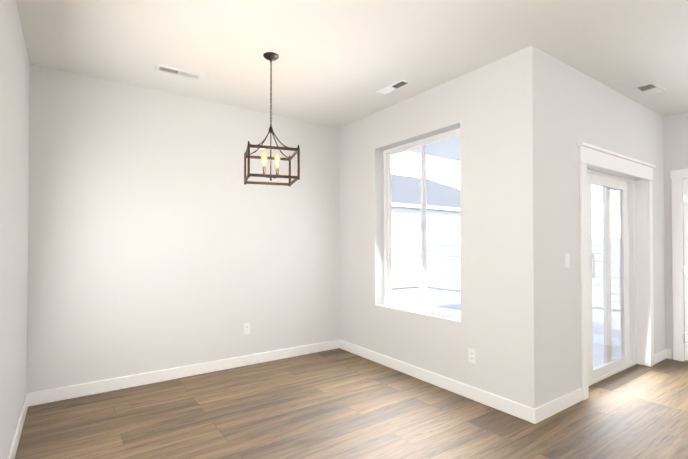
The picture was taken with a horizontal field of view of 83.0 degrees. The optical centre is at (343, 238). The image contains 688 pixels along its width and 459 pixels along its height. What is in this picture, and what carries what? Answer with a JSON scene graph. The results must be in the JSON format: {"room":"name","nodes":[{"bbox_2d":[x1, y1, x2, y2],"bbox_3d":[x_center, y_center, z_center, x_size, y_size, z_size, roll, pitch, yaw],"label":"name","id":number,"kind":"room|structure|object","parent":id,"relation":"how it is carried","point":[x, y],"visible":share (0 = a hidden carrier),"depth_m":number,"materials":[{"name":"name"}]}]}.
{"room":"empty dining room","nodes":[
{"label":"empty dining room","id":0,"kind":"room"},
{"bbox_2d":[0,0,31,458],"bbox_3d":[-0.293,-0.077,-0.168,0.120,2.740,8.320,1,-1,-35],"label":"wall","id":1,"kind":"structure","parent":0,"point":[15,66],"depth_m":2.33,"materials":[{"name":"white paint"}]},
{"bbox_2d":[7,393,30,458],"bbox_3d":[-0.214,1.240,-0.178,0.017,0.106,8.000,1,-1,-35],"label":"baseboard","id":2,"kind":"structure","parent":1,"relation":"attached to","point":[27,402],"depth_m":2.56,"materials":[{"name":"white paint"}]},
{"bbox_2d":[28,64,339,392],"bbox_3d":[-1.265,-0.023,4.113,3.220,2.740,0.200,1,-1,-35],"label":"wall","id":3,"kind":"structure","parent":0,"point":[144,230],"depth_m":3.70,"materials":[{"name":"white paint"}]},
{"bbox_2d":[31,340,338,405],"bbox_3d":[-1.272,1.292,3.959,2.990,0.106,0.017,1,-1,-35],"label":"baseboard","id":4,"kind":"structure","parent":3,"relation":"attached to","point":[74,391],"depth_m":3.68,"materials":[{"name":"white paint"}]},
{"bbox_2d":[244,323,249,333],"bbox_3d":[-1.033,0.957,4.136,0.070,0.114,0.007,1,-1,-35],"label":"outlet","id":5,"kind":"object","parent":3,"relation":"attached to","point":[246,328],"visible":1,"depth_m":4.13,"materials":[{"name":"white plastic"}]},
{"bbox_2d":[15,348,687,458],"bbox_3d":[2.127,1.364,1.518,6.040,0.100,8.320,1,-1,-35],"label":"floor","id":6,"kind":"structure","parent":0,"point":[338,403],"depth_m":2.84,"materials":[{"name":"brown wood"}]},
{"bbox_2d":[16,0,687,127],"bbox_3d":[2.127,-1.486,1.554,6.040,0.120,8.320,1,-1,-35],"label":"ceiling","id":7,"kind":"structure","parent":0,"point":[338,63],"depth_m":2.82,"materials":[{"name":"white paint"}]},
{"bbox_2d":[155,64,202,80],"bbox_3d":[-1.390,-1.399,3.283,0.360,0.009,0.125,1,-1,-35],"label":"ceiling vent","id":8,"kind":"object","parent":7,"relation":"in","point":[177,72],"visible":1,"depth_m":3.27,"materials":[{"name":"silver metal"}]},
{"bbox_2d":[244,52,299,186],"bbox_3d":[-0.562,-0.921,2.986,0.374,0.974,0.374,0,-1,-18],"label":"pendant lantern","id":9,"kind":"object","parent":7,"relation":"hanging from","point":[270,57],"visible":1,"depth_m":2.96,"materials":[{"name":"brown metal"}]},
{"bbox_2d":[376,79,411,94],"bbox_3d":[0.458,-1.395,3.594,0.125,0.009,0.360,1,-1,-35],"label":"ceiling vent","id":10,"kind":"object","parent":7,"relation":"in","point":[395,86],"visible":1,"depth_m":3.58,"materials":[{"name":"silver metal"}]},
{"bbox_2d":[633,82,665,95],"bbox_3d":[2.854,-1.395,3.630,0.330,0.009,0.160,1,-1,-35],"label":"ceiling vent","id":11,"kind":"object","parent":7,"relation":"in","point":[651,88],"visible":1,"depth_m":3.62,"materials":[{"name":"silver metal"}]},
{"bbox_2d":[340,58,503,397],"bbox_3d":[0.687,-0.025,3.964,0.200,2.740,2.250,1,-1,-35],"label":"wall","id":12,"kind":"structure","parent":0,"point":[472,102],"depth_m":3.51,"materials":[{"name":"white paint"}]},
{"bbox_2d":[384,128,460,318],"bbox_3d":[0.799,-0.136,3.903,0.077,1.720,1.149,1,-1,-35],"label":"sliding window","id":13,"kind":"structure","parent":12,"relation":"in","point":[423,306],"depth_m":3.91,"materials":[{"name":"white plastic"}]},
{"bbox_2d":[339,339,538,423],"bbox_3d":[0.663,1.290,3.796,0.021,0.106,2.470,1,-1,-35],"label":"baseboard","id":14,"kind":"structure","parent":12,"relation":"attached to","point":[537,414],"depth_m":3.38,"materials":[{"name":"white paint"}]},
{"bbox_2d":[468,348,475,363],"bbox_3d":[1.065,0.976,3.233,0.007,0.114,0.070,1,-1,-35],"label":"outlet","id":15,"kind":"object","parent":12,"relation":"attached to","point":[471,355],"visible":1,"depth_m":3.23,"materials":[{"name":"white plastic"}]},
{"bbox_2d":[504,46,667,408],"bbox_3d":[2.444,-0.029,3.700,2.770,2.740,0.207,1,-1,-35],"label":"wall","id":16,"kind":"structure","parent":0,"point":[551,106],"depth_m":2.99,"materials":[{"name":"white paint"}]},
{"bbox_2d":[539,388,581,421],"bbox_3d":[1.674,1.280,3.006,0.710,0.106,0.013,1,-1,-35],"label":"baseboard","id":17,"kind":"structure","parent":16,"relation":"attached to","point":[546,410],"depth_m":2.98,"materials":[{"name":"white paint"}]},
{"bbox_2d":[565,253,569,267],"bbox_3d":[1.784,0.174,3.098,0.070,0.114,0.012,1,-1,-35],"label":"light switch","id":18,"kind":"object","parent":16,"relation":"attached to","point":[567,260],"visible":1,"depth_m":3.09,"materials":[{"name":"white plastic"}]},
{"bbox_2d":[587,169,636,385],"bbox_3d":[2.548,0.349,3.808,1.444,1.987,0.115,1,-1,-35],"label":"patio door","id":19,"kind":"structure","parent":16,"relation":"in","point":[626,358],"depth_m":3.93,"materials":[{"name":"white plastic"}]},
{"bbox_2d":[577,142,655,400],"bbox_3d":[2.606,0.277,3.722,1.695,2.130,0.146,1,-1,-35],"label":"door frame","id":20,"kind":"structure","parent":16,"relation":"attached to","point":[596,158],"depth_m":4.08,"materials":[{"name":"white paint"}]},
{"bbox_2d":[654,349,670,363],"bbox_3d":[3.477,1.296,4.263,0.435,0.106,0.033,1,-1,-35],"label":"baseboard","id":21,"kind":"structure","parent":16,"relation":"attached to","point":[666,353],"depth_m":4.30,"materials":[{"name":"white paint"}]},
{"bbox_2d":[664,112,687,358],"bbox_3d":[5.226,-0.046,2.276,0.120,2.740,5.723,1,-1,-35],"label":"wall","id":22,"kind":"structure","parent":0,"point":[675,126],"depth_m":4.37,"materials":[{"name":"white paint"}]},
{"bbox_2d":[670,169,687,361],"bbox_3d":[4.007,0.289,3.986,0.144,2.113,0.992,1,-1,-35],"label":"door frame","id":23,"kind":"structure","parent":22,"relation":"attached to","point":[677,177],"depth_m":4.30,"materials":[{"name":"white paint"}]},
{"bbox_2d":[682,179,687,359],"bbox_3d":[3.966,0.332,3.964,0.087,1.993,0.800,1,-1,-35],"label":"hinged door","id":24,"kind":"structure","parent":22,"relation":"in","point":[685,213],"depth_m":4.27,"materials":[{"name":"white paint"}]},
{"label":"outside","id":25,"kind":"structure","parent":0,"visible":0},
{"bbox_2d":[391,287,620,337],"bbox_3d":[1.761,1.707,15.272,75.000,0.160,75.000,1,-1,-35],"label":"ground","id":26,"kind":"structure","parent":25,"point":[416,296],"depth_m":9.97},
{"bbox_2d":[391,206,460,239],"bbox_3d":[-3.137,0.083,18.081,28.200,3.160,8.000,1,-1,-35],"label":"house","id":27,"kind":"structure","parent":26,"relation":"on","point":[431,224],"depth_m":18.18,"materials":[{"name":"white"}]},
{"bbox_2d":[391,174,459,210],"bbox_3d":[-3.137,-2.557,18.114,29.100,2.440,8.900,1,-1,-35],"label":"roof","id":28,"kind":"structure","parent":27,"relation":"on","point":[411,189],"depth_m":19.60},
{"bbox_2d":[391,237,620,310],"bbox_3d":[9.071,0.683,5.770,36.150,1.650,19.025,1,-1,-35],"label":"fence","id":29,"kind":"object","parent":26,"relation":"on","point":[441,276],"depth_m":11.97,"materials":[{"name":"white plastic"}]},
{"bbox_2d":[593,334,620,367],"bbox_3d":[1.996,1.451,5.212,3.400,0.100,2.827,1,-1,-35],"label":"patio slab","id":30,"kind":"object","parent":26,"relation":"on","point":[598,349],"depth_m":4.90,"materials":[{"name":"concrete"}]},
{"bbox_2d":[408,136,459,161],"bbox_3d":[2.109,-0.110,5.158,3.500,3.020,2.577,1,-1,-35],"label":"roof","id":31,"kind":"structure","parent":30,"relation":"on","point":[444,150],"depth_m":5.81,"materials":[{"name":"white"}]}
]}

